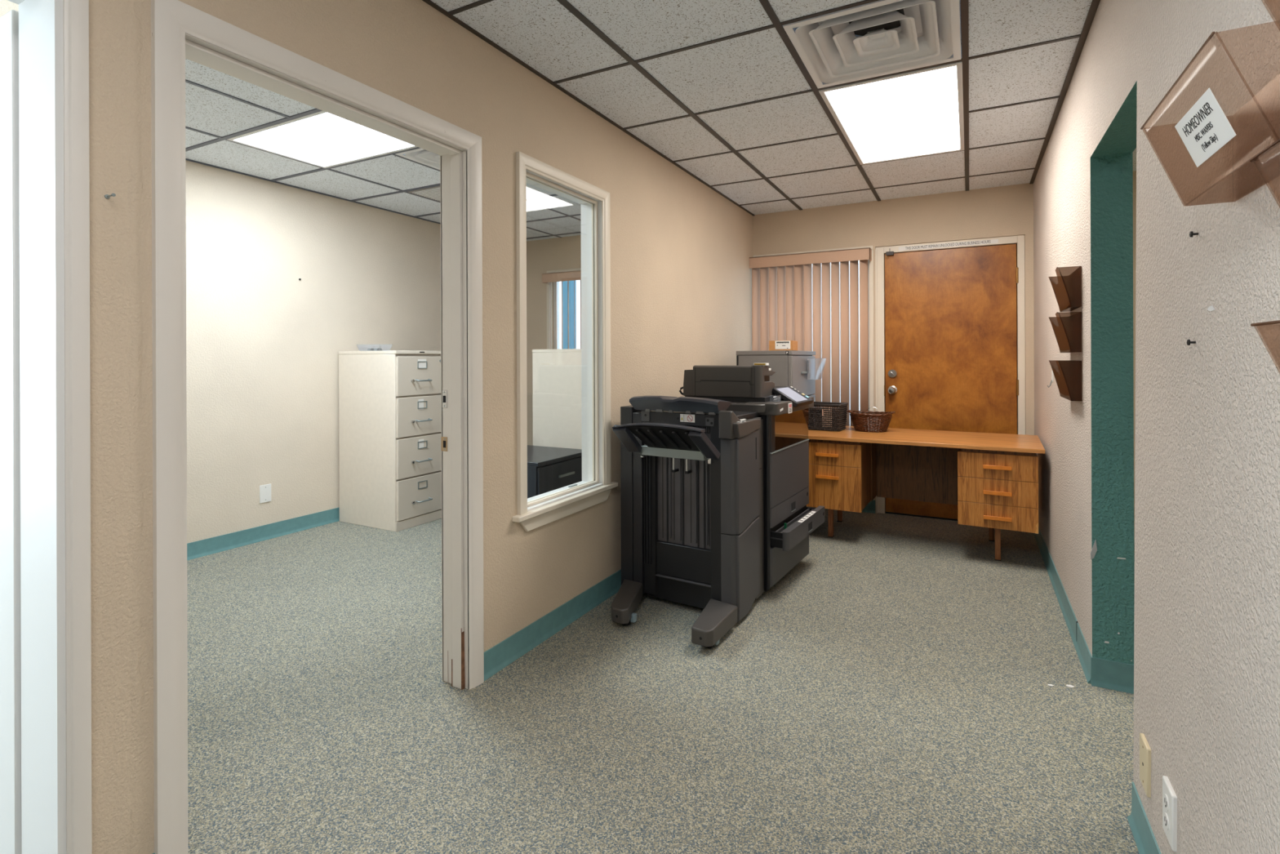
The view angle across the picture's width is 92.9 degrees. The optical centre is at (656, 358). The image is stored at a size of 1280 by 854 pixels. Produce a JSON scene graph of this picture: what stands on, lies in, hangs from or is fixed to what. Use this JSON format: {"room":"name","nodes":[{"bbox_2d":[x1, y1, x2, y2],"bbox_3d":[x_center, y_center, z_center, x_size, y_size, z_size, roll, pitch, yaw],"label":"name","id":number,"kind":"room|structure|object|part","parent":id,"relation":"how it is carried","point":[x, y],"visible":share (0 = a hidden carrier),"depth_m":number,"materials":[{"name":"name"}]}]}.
{"room":"back office","nodes":[
{"label":"back office","id":0,"kind":"room"},
{"bbox_2d":[0,0,18,17],"bbox_3d":[-2.442,-0.011,1.946,2.585,2.470,0.060,0,0,27],"label":"wall partition","id":1,"kind":"structure","parent":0,"point":[6,6],"depth_m":1.45,"materials":[{"name":"paint"}]},
{"bbox_2d":[0,0,92,853],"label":"door frame","id":2,"kind":"structure","parent":1,"relation":"in","point":[46,615],"depth_m":1.26,"materials":[{"name":"white paint"}]},
{"bbox_3d":[-1.417,0.209,0.823,0.016,2.021,1.007,0,0,27],"label":"casing","id":3,"kind":"part","parent":2,"relation":"part of","materials":[{"name":"white paint"}]},
{"bbox_2d":[185,160,440,543],"bbox_3d":[-2.550,-0.011,4.425,0.120,2.470,4.487,0,0,27],"label":"wall","id":4,"kind":"structure","parent":0,"point":[264,343],"depth_m":4.19,"materials":[{"name":"paint"}]},
{"bbox_2d":[186,506,339,559],"bbox_3d":[-2.459,1.174,4.447,0.014,0.100,4.367,0,0,27],"label":"baseboard","id":5,"kind":"structure","parent":4,"relation":"attached to","point":[202,548],"depth_m":4.07,"materials":[{"name":"teal rubber"}]},
{"bbox_2d":[259,483,271,503],"bbox_3d":[-2.640,0.912,4.106,0.007,0.120,0.076,0,0,27],"label":"wall plate","id":6,"kind":"object","parent":4,"relation":"attached to","point":[264,490],"visible":1,"depth_m":4.10,"materials":[{"name":"white plastic"}]},
{"bbox_2d":[88,0,753,853],"bbox_3d":[-1.104,-0.011,1.586,0.124,2.480,8.207,0,0,27],"label":"wall","id":7,"kind":"structure","parent":0,"point":[681,251],"depth_m":2.32,"materials":[{"name":"beige paint"}]},
{"bbox_2d":[104,193,115,199],"bbox_3d":[-1.166,-0.347,1.298,0.032,0.009,0.009,0,0,27],"label":"nail","id":8,"kind":"object","parent":7,"relation":"attached to","point":[106,196],"visible":1,"depth_m":1.30,"materials":[{"name":"silver metal"}]},
{"bbox_2d":[126,0,145,853],"bbox_3d":[-1.153,-0.049,1.349,0.006,2.324,0.032,0,0,27],"label":"trim","id":9,"kind":"structure","parent":7,"relation":"attached to","point":[135,39],"depth_m":1.35,"materials":[{"name":"beige paint"}]},
{"bbox_2d":[151,0,484,853],"bbox_3d":[-0.959,0.194,1.864,0.158,2.049,1.033,0,0,27],"label":"door frame","id":10,"kind":"structure","parent":7,"relation":"in","point":[180,31],"depth_m":1.58,"materials":[{"name":"white paint"}]},
{"bbox_3d":[-1.022,0.194,1.896,0.017,2.049,1.033,0,0,27],"label":"casing","id":11,"kind":"part","parent":10,"relation":"part of","materials":[{"name":"white paint"}]},
{"bbox_3d":[-0.799,0.323,2.289,0.031,0.054,0.003,0,0,27],"label":"latch strike plate","id":12,"kind":"part","parent":10,"relation":"part of","materials":[{"name":"beige"}]},
{"bbox_3d":[-0.796,0.153,2.288,0.024,0.067,0.003,0,0,27],"label":"deadbolt strike plate","id":13,"kind":"part","parent":10,"relation":"part of","materials":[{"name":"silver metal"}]},
{"bbox_2d":[484,568,621,680],"bbox_3d":[0.094,1.164,3.748,0.014,0.100,3.270,0,0,27],"label":"baseboard","id":14,"kind":"structure","parent":7,"relation":"attached to","point":[508,651],"depth_m":2.65,"materials":[{"name":"teal rubber"}]},
{"bbox_2d":[512,151,617,531],"bbox_3d":[-0.448,-0.062,2.821,0.164,1.563,0.773,0,0,27],"label":"window","id":15,"kind":"structure","parent":7,"relation":"in","point":[596,485],"depth_m":3.06,"materials":[{"name":"beige paint"}]},
{"bbox_3d":[-0.396,0.649,2.795,0.050,0.022,0.773,0,0,27],"label":"sill","id":16,"kind":"part","parent":15,"relation":"part of","materials":[{"name":"beige paint"}]},
{"bbox_2d":[185,0,1136,241],"bbox_3d":[-0.381,-1.386,1.229,7.046,0.326,8.440,0,0,27],"label":"ceiling","id":17,"kind":"structure","parent":0,"point":[544,35],"depth_m":2.90,"materials":[{"name":"tile"}]},
{"bbox_2d":[227,111,417,168],"bbox_3d":[-1.709,-1.264,3.338,1.196,0.108,0.576,0,0,27],"label":"ceiling light","id":18,"kind":"object","parent":17,"relation":"attached to","point":[322,139],"visible":0.38,"depth_m":3.40,"materials":[{"name":"white plastic"}]},
{"bbox_2d":[185,79,581,239],"bbox_3d":[-1.379,-1.215,3.886,2.465,0.009,4.367,0,0,27],"label":"trim","id":19,"kind":"structure","parent":17,"relation":"attached to","point":[286,117],"depth_m":3.84,"materials":[{"name":"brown metal"}]},
{"bbox_2d":[395,148,439,169],"bbox_3d":[-1.163,-1.320,3.731,0.580,0.217,0.580,0,0,27],"label":"ceiling vent","id":20,"kind":"object","parent":17,"relation":"in","point":[422,156],"visible":0.08,"depth_m":3.70,"materials":[{"name":"white metal"}]},
{"bbox_2d":[408,185,439,201],"bbox_3d":[-1.430,-1.213,4.544,0.570,0.009,0.560,0,0,27],"label":"ceiling vent","id":21,"kind":"object","parent":17,"relation":"in","point":[433,193],"visible":0.23,"depth_m":4.44,"materials":[{"name":"grey metal"}]},
{"bbox_2d":[448,0,1080,209],"bbox_3d":[-0.169,-1.221,1.039,2.021,0.006,8.318,0,0,27],"label":"ceiling grid","id":22,"kind":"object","parent":17,"relation":"attached to","point":[965,59],"depth_m":2.66,"materials":[{"name":"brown metal"}]},
{"bbox_2d":[782,0,960,88],"bbox_3d":[0.856,-1.328,2.361,0.580,0.217,0.580,0,0,27],"label":"ceiling vent","id":23,"kind":"object","parent":17,"relation":"in","point":[929,32],"visible":0.95,"depth_m":2.39,"materials":[{"name":"white metal"}]},
{"bbox_2d":[818,48,964,164],"bbox_3d":[1.276,-1.275,3.174,0.586,0.108,1.196,0,0,27],"label":"ceiling light","id":24,"kind":"object","parent":17,"relation":"attached to","point":[917,113],"visible":0.77,"depth_m":3.05,"materials":[{"name":"white plastic"}]},
{"bbox_2d":[186,508,1139,853],"bbox_3d":[-0.367,1.241,1.215,7.026,0.050,8.460,0,0,27],"label":"floor","id":25,"kind":"structure","parent":0,"point":[890,693],"depth_m":2.07,"materials":[{"name":"carpet"}]},
{"bbox_2d":[338,350,441,531],"bbox_3d":[-1.984,0.583,4.611,0.664,1.277,0.457,0,0,27],"label":"filing cabinet","id":26,"kind":"object","parent":25,"relation":"on","point":[390,428],"visible":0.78,"depth_m":4.42,"materials":[{"name":"metal"}]},
{"bbox_3d":[-1.732,0.127,4.480,0.017,0.282,0.431,0,0,27],"label":"drawer","id":27,"kind":"part","parent":26,"relation":"part of","materials":[{"name":"beige metal"}]},
{"bbox_3d":[-1.731,0.420,4.480,0.017,0.282,0.431,0,0,27],"label":"drawer","id":28,"kind":"part","parent":26,"relation":"part of","materials":[{"name":"beige metal"}]},
{"bbox_3d":[-1.730,0.714,4.480,0.017,0.282,0.431,0,0,27],"label":"drawer","id":29,"kind":"part","parent":26,"relation":"part of","materials":[{"name":"beige metal"}]},
{"bbox_3d":[-1.729,1.008,4.480,0.017,0.282,0.431,0,0,27],"label":"drawer","id":30,"kind":"part","parent":26,"relation":"part of","materials":[{"name":"beige metal"}]},
{"bbox_3d":[-1.708,0.160,4.468,0.039,0.017,0.127,0,0,27],"label":"handle","id":31,"kind":"part","parent":26,"relation":"part of","materials":[{"name":"silver metal"}]},
{"bbox_3d":[-1.707,0.453,4.468,0.039,0.017,0.127,0,0,27],"label":"handle","id":32,"kind":"part","parent":26,"relation":"part of","materials":[{"name":"silver metal"}]},
{"bbox_3d":[-1.706,0.747,4.468,0.039,0.017,0.127,0,0,27],"label":"handle","id":33,"kind":"part","parent":26,"relation":"part of","materials":[{"name":"silver metal"}]},
{"bbox_3d":[-1.705,1.041,4.468,0.039,0.017,0.127,0,0,27],"label":"handle","id":34,"kind":"part","parent":26,"relation":"part of","materials":[{"name":"silver metal"}]},
{"bbox_2d":[527,444,582,497],"bbox_3d":[-0.886,0.943,4.291,0.634,0.550,0.614,0,0,27],"label":"filing cabinet","id":35,"kind":"object","parent":25,"relation":"on","point":[549,468],"visible":0.2,"depth_m":4.09,"materials":[{"name":"black metal"}]},
{"bbox_3d":[-0.623,0.821,4.155,0.016,0.238,0.586,0,0,27],"label":"drawer","id":36,"kind":"part","parent":35,"relation":"part of","materials":[{"name":"black metal"}]},
{"bbox_3d":[-0.611,0.792,4.149,0.012,0.015,0.170,0,0,27],"label":"handle","id":37,"kind":"part","parent":35,"relation":"part of","materials":[{"name":"silver metal"}]},
{"bbox_2d":[532,348,582,448],"bbox_3d":[-0.560,0.573,4.766,0.667,1.288,0.457,0,0,27],"label":"filing cabinet","id":38,"kind":"object","parent":25,"relation":"on","point":[556,373],"visible":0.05,"depth_m":4.61,"materials":[{"name":"metal"}]},
{"bbox_2d":[610,364,824,648],"bbox_3d":[0.324,0.626,3.189,0.751,1.176,1.354,0,0,31],"label":"photocopier","id":39,"kind":"object","parent":25,"relation":"on","point":[714,477],"visible":1,"depth_m":2.94,"materials":[{"name":"black plastic"}]},
{"bbox_3d":[-0.104,1.181,2.768,0.022,0.036,0.027,0,0,31],"label":"castor lever","id":40,"kind":"part","parent":39,"relation":"part of","materials":[{"name":"blue"}]},
{"bbox_2d":[612,422,719,459],"bbox_3d":[0.059,0.377,2.726,0.470,0.192,0.289,0,0,27],"label":"tray","id":41,"kind":"object","parent":39,"relation":"on","point":[664,440],"depth_m":2.73,"materials":[{"name":"black plastic"}]},
{"bbox_3d":[0.083,0.487,2.918,0.011,0.095,0.011,0,0,31],"label":"silver rod","id":42,"kind":"part","parent":39,"relation":"part of","materials":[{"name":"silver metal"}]},
{"bbox_3d":[0.120,1.129,2.952,0.370,0.110,0.030,0,0,31],"label":"panel","id":43,"kind":"part","parent":39,"relation":"part of","materials":[{"name":"black plastic"}]},
{"bbox_2d":[629,395,732,414],"bbox_3d":[0.114,0.218,2.932,0.488,0.080,0.200,0,0,27],"label":"hood","id":44,"kind":"object","parent":39,"relation":"attached to","point":[642,405],"depth_m":2.87,"materials":[{"name":"grey plastic"}]},
{"bbox_3d":[0.139,0.980,2.926,0.313,0.157,0.025,0,0,31],"label":"panel","id":45,"kind":"part","parent":39,"relation":"part of","materials":[{"name":"black plastic"}]},
{"bbox_3d":[0.142,0.626,2.933,0.311,0.545,0.011,0,0,31],"label":"ribbed panel","id":46,"kind":"part","parent":39,"relation":"part of","materials":[{"name":"grey plastic"}]},
{"bbox_3d":[0.144,0.486,2.881,0.011,0.095,0.011,0,0,31],"label":"silver rod","id":47,"kind":"part","parent":39,"relation":"part of","materials":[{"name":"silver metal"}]},
{"bbox_3d":[0.342,0.582,2.783,0.072,0.429,0.066,0,0,31],"label":"corner post","id":48,"kind":"part","parent":39,"relation":"part of","materials":[{"name":"grey plastic"}]},
{"bbox_3d":[0.343,0.969,2.783,0.072,0.338,0.066,0,0,31],"label":"corner post","id":49,"kind":"part","parent":39,"relation":"part of","materials":[{"name":"grey plastic"}]},
{"bbox_3d":[0.420,0.571,2.862,0.040,0.454,0.254,0,0,31],"label":"door","id":50,"kind":"part","parent":39,"relation":"part of","materials":[{"name":"grey plastic"}]},
{"bbox_3d":[0.422,0.982,2.862,0.040,0.419,0.254,0,0,31],"label":"door","id":51,"kind":"part","parent":39,"relation":"part of","materials":[{"name":"grey plastic"}]},
{"bbox_3d":[0.438,0.739,3.075,0.188,0.888,0.119,0,0,31],"label":"docking panel","id":52,"kind":"part","parent":39,"relation":"part of","materials":[{"name":"grey plastic"}]},
{"bbox_2d":[753,363,768,365],"bbox_3d":[0.555,0.031,3.223,0.072,0.012,0.041,0,0,31],"label":"box","id":53,"kind":"object","parent":39,"relation":"on","point":[754,364],"visible":1,"depth_m":3.21,"materials":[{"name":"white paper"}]},
{"bbox_3d":[0.558,0.380,3.111,0.078,0.195,0.060,0,0,31],"label":"post","id":54,"kind":"part","parent":39,"relation":"part of","materials":[{"name":"black plastic"}]},
{"bbox_3d":[0.562,0.722,3.068,0.024,0.880,0.023,0,0,31],"label":"door hinge rod","id":55,"kind":"part","parent":39,"relation":"part of","materials":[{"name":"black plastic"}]},
{"bbox_3d":[0.728,0.809,3.338,0.030,0.098,0.626,0,0,31],"label":"paper drawer","id":56,"kind":"part","parent":39,"relation":"part of","materials":[{"name":"grey plastic"}]},
{"bbox_3d":[0.727,0.620,3.338,0.030,0.272,0.626,0,0,31],"label":"door","id":57,"kind":"part","parent":39,"relation":"part of","materials":[{"name":"grey plastic"}]},
{"bbox_3d":[0.729,1.059,3.338,0.030,0.189,0.626,0,0,31],"label":"drawer","id":58,"kind":"part","parent":39,"relation":"part of","materials":[{"name":"grey plastic"}]},
{"bbox_3d":[0.742,0.384,3.367,0.028,0.186,0.564,0,0,31],"label":"tinted panel","id":59,"kind":"part","parent":39,"relation":"part of","materials":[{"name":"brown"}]},
{"bbox_3d":[0.756,0.209,3.365,0.146,0.098,0.290,0,0,31],"label":"touch panel","id":60,"kind":"part","parent":39,"relation":"part of","materials":[{"name":"black plastic"}]},
{"bbox_2d":[770,506,814,548],"bbox_3d":[0.552,0.916,3.461,0.582,0.084,0.600,0,0,31],"label":"tray","id":61,"kind":"object","parent":39,"relation":"on","point":[779,532],"depth_m":3.18,"materials":[{"name":"black plastic"}]},
{"bbox_3d":[0.752,0.899,3.340,0.008,0.026,0.570,0,0,31],"label":"drawer rail","id":62,"kind":"part","parent":39,"relation":"part of","materials":[{"name":"grey plastic"}]},
{"bbox_3d":[0.784,0.891,3.321,0.033,0.006,0.580,0,0,31],"label":"drawer rail","id":63,"kind":"part","parent":39,"relation":"part of","materials":[{"name":"grey plastic"}]},
{"bbox_3d":[0.810,0.914,3.305,0.030,0.091,0.638,0,0,31],"label":"open drawer","id":64,"kind":"part","parent":39,"relation":"part of","materials":[{"name":"grey plastic"}]},
{"bbox_2d":[736,350,815,508],"bbox_3d":[0.912,0.579,4.523,0.410,1.265,0.721,0,0,27],"label":"storage cabinet","id":65,"kind":"object","parent":25,"relation":"on","point":[790,366],"visible":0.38,"depth_m":4.23,"materials":[{"name":"grey metal"}]},
{"bbox_3d":[0.739,0.581,4.214,0.350,1.201,0.007,0,0,27],"label":"panel","id":66,"kind":"part","parent":65,"relation":"part of","materials":[{"name":"grey metal"}]},
{"bbox_2d":[768,340,797,351],"bbox_3d":[0.885,-0.088,4.234,0.164,0.068,0.172,0,0,24],"label":"carton","id":67,"kind":"object","parent":65,"relation":"on","point":[773,344],"visible":0.94,"depth_m":4.16,"materials":[{"name":"brown cardboard"}]},
{"bbox_3d":[0.911,0.586,4.133,0.022,1.211,0.020,0,0,27],"label":"corner post","id":68,"kind":"part","parent":65,"relation":"part of","materials":[{"name":"grey metal"}]},
{"bbox_3d":[1.075,0.129,4.446,0.022,0.293,0.683,0,0,27],"label":"drawer","id":69,"kind":"part","parent":65,"relation":"part of","materials":[{"name":"grey metal"}]},
{"bbox_2d":[807,360,808,373],"bbox_3d":[1.200,0.078,4.537,0.093,0.160,0.240,0,0,27],"label":"pocket","id":70,"kind":"object","parent":65,"relation":"attached to","point":[807,361],"visible":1,"depth_m":4.46,"materials":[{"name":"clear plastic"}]},
{"bbox_3d":[1.076,0.429,4.446,0.022,0.293,0.683,0,0,27],"label":"drawer","id":71,"kind":"part","parent":65,"relation":"part of","materials":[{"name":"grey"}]},
{"bbox_2d":[806,426,1044,560],"bbox_3d":[1.708,0.858,4.035,1.435,0.700,0.715,0,0,29],"label":"desk","id":72,"kind":"object","parent":25,"relation":"on","point":[992,479],"visible":0.94,"depth_m":3.93,"materials":[{"name":"laminate"}]},
{"bbox_3d":[1.118,0.631,3.977,0.146,0.022,0.022,0,0,29],"label":"handle","id":73,"kind":"part","parent":72,"relation":"part of","materials":[{"name":"orange wood"}]},
{"bbox_3d":[1.119,0.777,3.977,0.146,0.022,0.022,0,0,29],"label":"handle","id":74,"kind":"part","parent":72,"relation":"part of","materials":[{"name":"orange wood"}]},
{"bbox_2d":[808,401,848,431],"bbox_3d":[1.218,0.414,4.361,0.263,0.189,0.214,0,0,31],"label":"basket","id":75,"kind":"object","parent":72,"relation":"on","point":[813,424],"visible":0.89,"depth_m":4.29,"materials":[{"name":"black wicker"}]},
{"bbox_2d":[822,407,831,426],"bbox_3d":[1.226,0.422,4.365,0.070,0.158,0.013,0,0,34],"label":"note","id":76,"kind":"object","parent":75,"relation":"in","point":[823,411],"visible":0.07,"depth_m":4.37,"materials":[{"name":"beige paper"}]},
{"bbox_3d":[1.185,1.096,4.127,0.030,0.220,0.034,0,0,29],"label":"leg","id":77,"kind":"part","parent":72,"relation":"part of","materials":[{"name":"brown wood"}]},
{"bbox_3d":[1.131,0.845,3.994,0.418,0.285,0.020,0,0,29],"label":"drawer","id":78,"kind":"part","parent":72,"relation":"part of","materials":[{"name":"laminate"}]},
{"bbox_3d":[1.130,0.628,3.994,0.418,0.144,0.020,0,0,29],"label":"drawer","id":79,"kind":"part","parent":72,"relation":"part of","materials":[{"name":"laminate"}]},
{"bbox_3d":[1.364,1.095,4.514,0.030,0.220,0.034,0,0,29],"label":"leg","id":80,"kind":"part","parent":72,"relation":"part of","materials":[{"name":"brown wood"}]},
{"bbox_2d":[846,409,895,432],"bbox_3d":[1.504,0.439,4.266,0.261,0.140,0.290,0,0,-21],"label":"basket","id":81,"kind":"object","parent":72,"relation":"on","point":[876,422],"visible":1,"depth_m":4.19,"materials":[{"name":"brown wicker"}]},
{"bbox_3d":[1.530,0.759,4.297,0.020,0.455,0.200,0,0,29],"label":"panel","id":82,"kind":"part","parent":72,"relation":"part of","materials":[{"name":"laminate"}]},
{"bbox_3d":[1.833,0.763,4.253,0.554,0.465,0.018,0,0,29],"label":"modesty panel","id":83,"kind":"part","parent":72,"relation":"part of","materials":[{"name":"laminate"}]},
{"bbox_3d":[2.221,1.092,4.028,0.030,0.220,0.034,0,0,29],"label":"leg","id":84,"kind":"part","parent":72,"relation":"part of","materials":[{"name":"brown wood"}]},
{"bbox_3d":[1.965,0.628,3.502,0.144,0.022,0.022,0,0,29],"label":"handle","id":85,"kind":"part","parent":72,"relation":"part of","materials":[{"name":"orange wood"}]},
{"bbox_3d":[1.965,0.776,3.502,0.144,0.022,0.022,0,0,29],"label":"handle","id":86,"kind":"part","parent":72,"relation":"part of","materials":[{"name":"orange wood"}]},
{"bbox_3d":[2.047,1.093,3.644,0.030,0.220,0.034,0,0,29],"label":"leg","id":87,"kind":"part","parent":72,"relation":"part of","materials":[{"name":"brown wood"}]},
{"bbox_3d":[1.973,0.626,3.522,0.407,0.145,0.020,0,0,29],"label":"drawer","id":88,"kind":"part","parent":72,"relation":"part of","materials":[{"name":"laminate"}]},
{"bbox_3d":[1.974,0.773,3.522,0.407,0.145,0.020,0,0,29],"label":"drawer","id":89,"kind":"part","parent":72,"relation":"part of","materials":[{"name":"laminate"}]},
{"bbox_3d":[1.974,0.916,3.522,0.407,0.137,0.020,0,0,29],"label":"drawer","id":90,"kind":"part","parent":72,"relation":"part of","materials":[{"name":"laminate"}]},
{"bbox_3d":[1.966,0.921,3.502,0.144,0.022,0.022,0,0,29],"label":"handle","id":91,"kind":"part","parent":72,"relation":"part of","materials":[{"name":"orange wood"}]},
{"bbox_2d":[1066,684,1075,688],"bbox_3d":[1.524,1.207,2.237,0.028,0.004,0.018,0,0,27],"label":"flake","id":92,"kind":"object","parent":25,"relation":"on","point":[1067,685],"visible":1,"depth_m":2.23,"materials":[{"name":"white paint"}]},
{"bbox_2d":[526,170,1136,540],"bbox_3d":[1.513,-0.021,4.928,6.881,2.480,0.133,0,0,27],"label":"wall","id":93,"kind":"structure","parent":0,"point":[1006,211],"depth_m":4.73,"materials":[{"name":"beige paint"}]},
{"bbox_2d":[546,267,581,349],"bbox_3d":[-0.435,-0.120,5.912,1.472,1.552,0.124,0,0,27],"label":"window","id":94,"kind":"structure","parent":93,"relation":"in","point":[577,268],"depth_m":6.22,"materials":[{"name":"white paint"}]},
{"bbox_3d":[-0.421,-0.121,5.941,1.395,1.475,0.060,0,0,27],"label":"frame","id":95,"kind":"part","parent":94,"relation":"part of","materials":[{"name":"white paint"}]},
{"bbox_2d":[542,270,581,349],"bbox_3d":[-0.494,-0.126,5.819,1.424,1.455,0.091,0,0,27],"label":"vertical blind","id":96,"kind":"object","parent":94,"relation":"attached to","point":[549,277],"visible":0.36,"depth_m":6.01,"materials":[{"name":"fabric"}]},
{"bbox_2d":[752,245,874,411],"bbox_3d":[1.285,-0.120,5.005,0.984,1.520,0.160,0,0,27],"label":"window","id":97,"kind":"structure","parent":93,"relation":"in","point":[870,264],"depth_m":4.75,"materials":[{"name":"white paint"}]},
{"bbox_2d":[749,247,871,426],"bbox_3d":[1.225,-0.128,4.932,0.988,1.445,0.089,0,0,27],"label":"vertical blind","id":98,"kind":"object","parent":97,"relation":"attached to","point":[790,292],"visible":0.62,"depth_m":4.87,"materials":[{"name":"fabric"}]},
{"bbox_3d":[1.296,-0.123,5.055,0.930,1.466,0.060,0,0,27],"label":"frame","id":99,"kind":"part","parent":97,"relation":"part of","materials":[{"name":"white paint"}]},
{"bbox_2d":[862,499,875,513],"bbox_3d":[1.274,1.160,4.971,0.980,0.100,0.014,0,0,27],"label":"baseboard","id":100,"kind":"structure","parent":93,"relation":"attached to","point":[870,507],"depth_m":4.76,"materials":[{"name":"teal rubber"}]},
{"bbox_2d":[875,235,1025,520],"bbox_3d":[2.180,0.167,4.559,1.002,2.079,0.179,0,0,27],"label":"door","id":101,"kind":"structure","parent":93,"relation":"in","point":[950,322],"depth_m":4.53,"materials":[{"name":"brown wood"}]},
{"bbox_3d":[1.817,0.246,4.684,0.068,0.068,0.070,0,0,27],"label":"knob","id":102,"kind":"part","parent":101,"relation":"part of","materials":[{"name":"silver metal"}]},
{"bbox_2d":[898,239,998,250],"bbox_3d":[2.164,-0.844,4.528,0.670,0.029,0.001,0,0,27],"label":"door sign","id":103,"kind":"object","parent":101,"relation":"attached to","point":[992,241],"visible":1,"depth_m":4.52,"materials":[{"name":"white paper"}]},
{"bbox_2d":[1033,0,1279,853],"bbox_3d":[0.815,-0.018,0.596,0.149,2.480,8.207,0,0,27],"label":"wall","id":104,"kind":"structure","parent":0,"point":[1198,627],"depth_m":1.31,"materials":[{"name":"beige paint"}]},
{"bbox_2d":[422,0,1100,216],"bbox_3d":[-0.144,-1.220,1.089,2.046,0.008,8.207,0,0,27],"label":"trim","id":105,"kind":"structure","parent":104,"relation":"attached to","point":[1095,3],"depth_m":2.67,"materials":[{"name":"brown metal"}]},
{"bbox_2d":[1047,370,1053,387],"bbox_3d":[2.131,0.113,3.289,0.028,0.093,0.024,0,0,27],"label":"wall hook","id":106,"kind":"object","parent":104,"relation":"attached to","point":[1051,380],"visible":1,"depth_m":3.29,"materials":[{"name":"white plastic"}]},
{"bbox_2d":[1033,526,1092,683],"bbox_3d":[2.130,1.157,3.265,0.014,0.100,2.262,0,0,27],"label":"baseboard","id":107,"kind":"structure","parent":104,"relation":"attached to","point":[1084,655],"depth_m":2.79,"materials":[{"name":"teal rubber"}]},
{"bbox_2d":[1090,539,1097,559],"bbox_3d":[1.621,0.708,2.252,0.020,0.078,0.003,0,0,27],"label":"chip","id":108,"kind":"object","parent":104,"relation":"attached to","point":[1094,549],"visible":1,"depth_m":2.25,"materials":[{"name":"grey paint"}]},
{"bbox_2d":[1090,657,1133,693],"bbox_3d":[1.670,1.158,2.222,0.132,0.100,0.014,0,0,27],"label":"baseboard reveal","id":109,"kind":"structure","parent":104,"relation":"attached to","point":[1104,673],"depth_m":2.22,"materials":[{"name":"teal rubber"}]},
{"bbox_2d":[1127,781,1161,853],"bbox_3d":[0.056,1.164,-0.709,0.014,0.100,5.188,0,0,27],"label":"baseboard","id":110,"kind":"structure","parent":104,"relation":"attached to","point":[1145,841],"depth_m":1.50,"materials":[{"name":"teal rubber"}]},
{"bbox_2d":[1139,733,1151,797],"bbox_3d":[1.190,0.988,1.478,0.012,0.116,0.073,0,0,27],"label":"wall plate","id":111,"kind":"object","parent":104,"relation":"attached to","point":[1144,748],"visible":1,"depth_m":1.46,"materials":[{"name":"beige plastic"}]},
{"bbox_2d":[1162,775,1177,851],"bbox_3d":[1.096,0.971,1.298,0.014,0.116,0.073,0,0,27],"label":"power outlet","id":112,"kind":"object","parent":104,"relation":"attached to","point":[1169,796],"visible":1,"depth_m":1.28,"materials":[{"name":"white plastic"}]},
{"bbox_2d":[1164,793,1168,811],"bbox_3d":[1.092,0.951,1.301,0.003,0.031,0.031,0,0,27],"label":"socket","id":113,"kind":"object","parent":112,"relation":"attached to","point":[1166,795],"depth_m":1.30,"materials":[{"name":"white plastic"}]},
{"bbox_2d":[1164,812,1168,830],"bbox_3d":[1.092,0.991,1.301,0.003,0.031,0.031,0,0,27],"label":"socket","id":114,"kind":"object","parent":112,"relation":"attached to","point":[1166,814],"depth_m":1.30,"materials":[{"name":"white plastic"}]},
{"bbox_2d":[1186,339,1195,345],"bbox_3d":[1.046,-0.031,1.190,0.014,0.012,0.012,0,0,27],"label":"screw","id":115,"kind":"object","parent":104,"relation":"attached to","point":[1188,342],"visible":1,"depth_m":1.19,"materials":[{"name":"black metal"}]},
{"bbox_2d":[1189,231,1198,237],"bbox_3d":[1.044,-0.241,1.180,0.014,0.012,0.012,0,0,27],"label":"screw","id":116,"kind":"object","parent":104,"relation":"attached to","point":[1192,233],"visible":1,"depth_m":1.18,"materials":[{"name":"black metal"}]},
{"bbox_2d":[1174,87,1236,167],"bbox_3d":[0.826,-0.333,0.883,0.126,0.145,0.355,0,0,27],"label":"label","id":117,"kind":"object","parent":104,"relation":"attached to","point":[1205,129],"visible":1,"depth_m":0.86,"materials":[{"name":"paper"}]},
{"bbox_2d":[1207,305,1214,311],"bbox_3d":[1.013,-0.091,1.110,0.002,0.010,0.038,0,0,27],"label":"chip","id":118,"kind":"object","parent":104,"relation":"attached to","point":[1211,308],"visible":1,"depth_m":1.11,"materials":[{"name":"white paint"}]},
{"label":"outside","id":119,"kind":"structure","parent":0,"visible":0},
{"bbox_3d":[4.448,1.288,12.977,24.000,0.060,16.860,0,0,27],"label":"floor","id":120,"kind":"structure","parent":119,"visible":0},
{"bbox_2d":[562,280,576,348],"bbox_3d":[-1.002,-0.202,7.014,0.110,2.960,0.110,0,0,27],"label":"porch post","id":121,"kind":"object","parent":120,"relation":"on","point":[572,331],"visible":0.29,"depth_m":6.97,"materials":[{"name":"blue paint"}]},
{"bbox_2d":[812,263,859,424],"bbox_3d":[5.480,-0.276,10.844,6.200,3.060,0.300,0,0,27],"label":"wall","id":122,"kind":"structure","parent":120,"relation":"on","point":[859,264],"depth_m":11.60,"materials":[{"name":"beige paint"}]}
]}

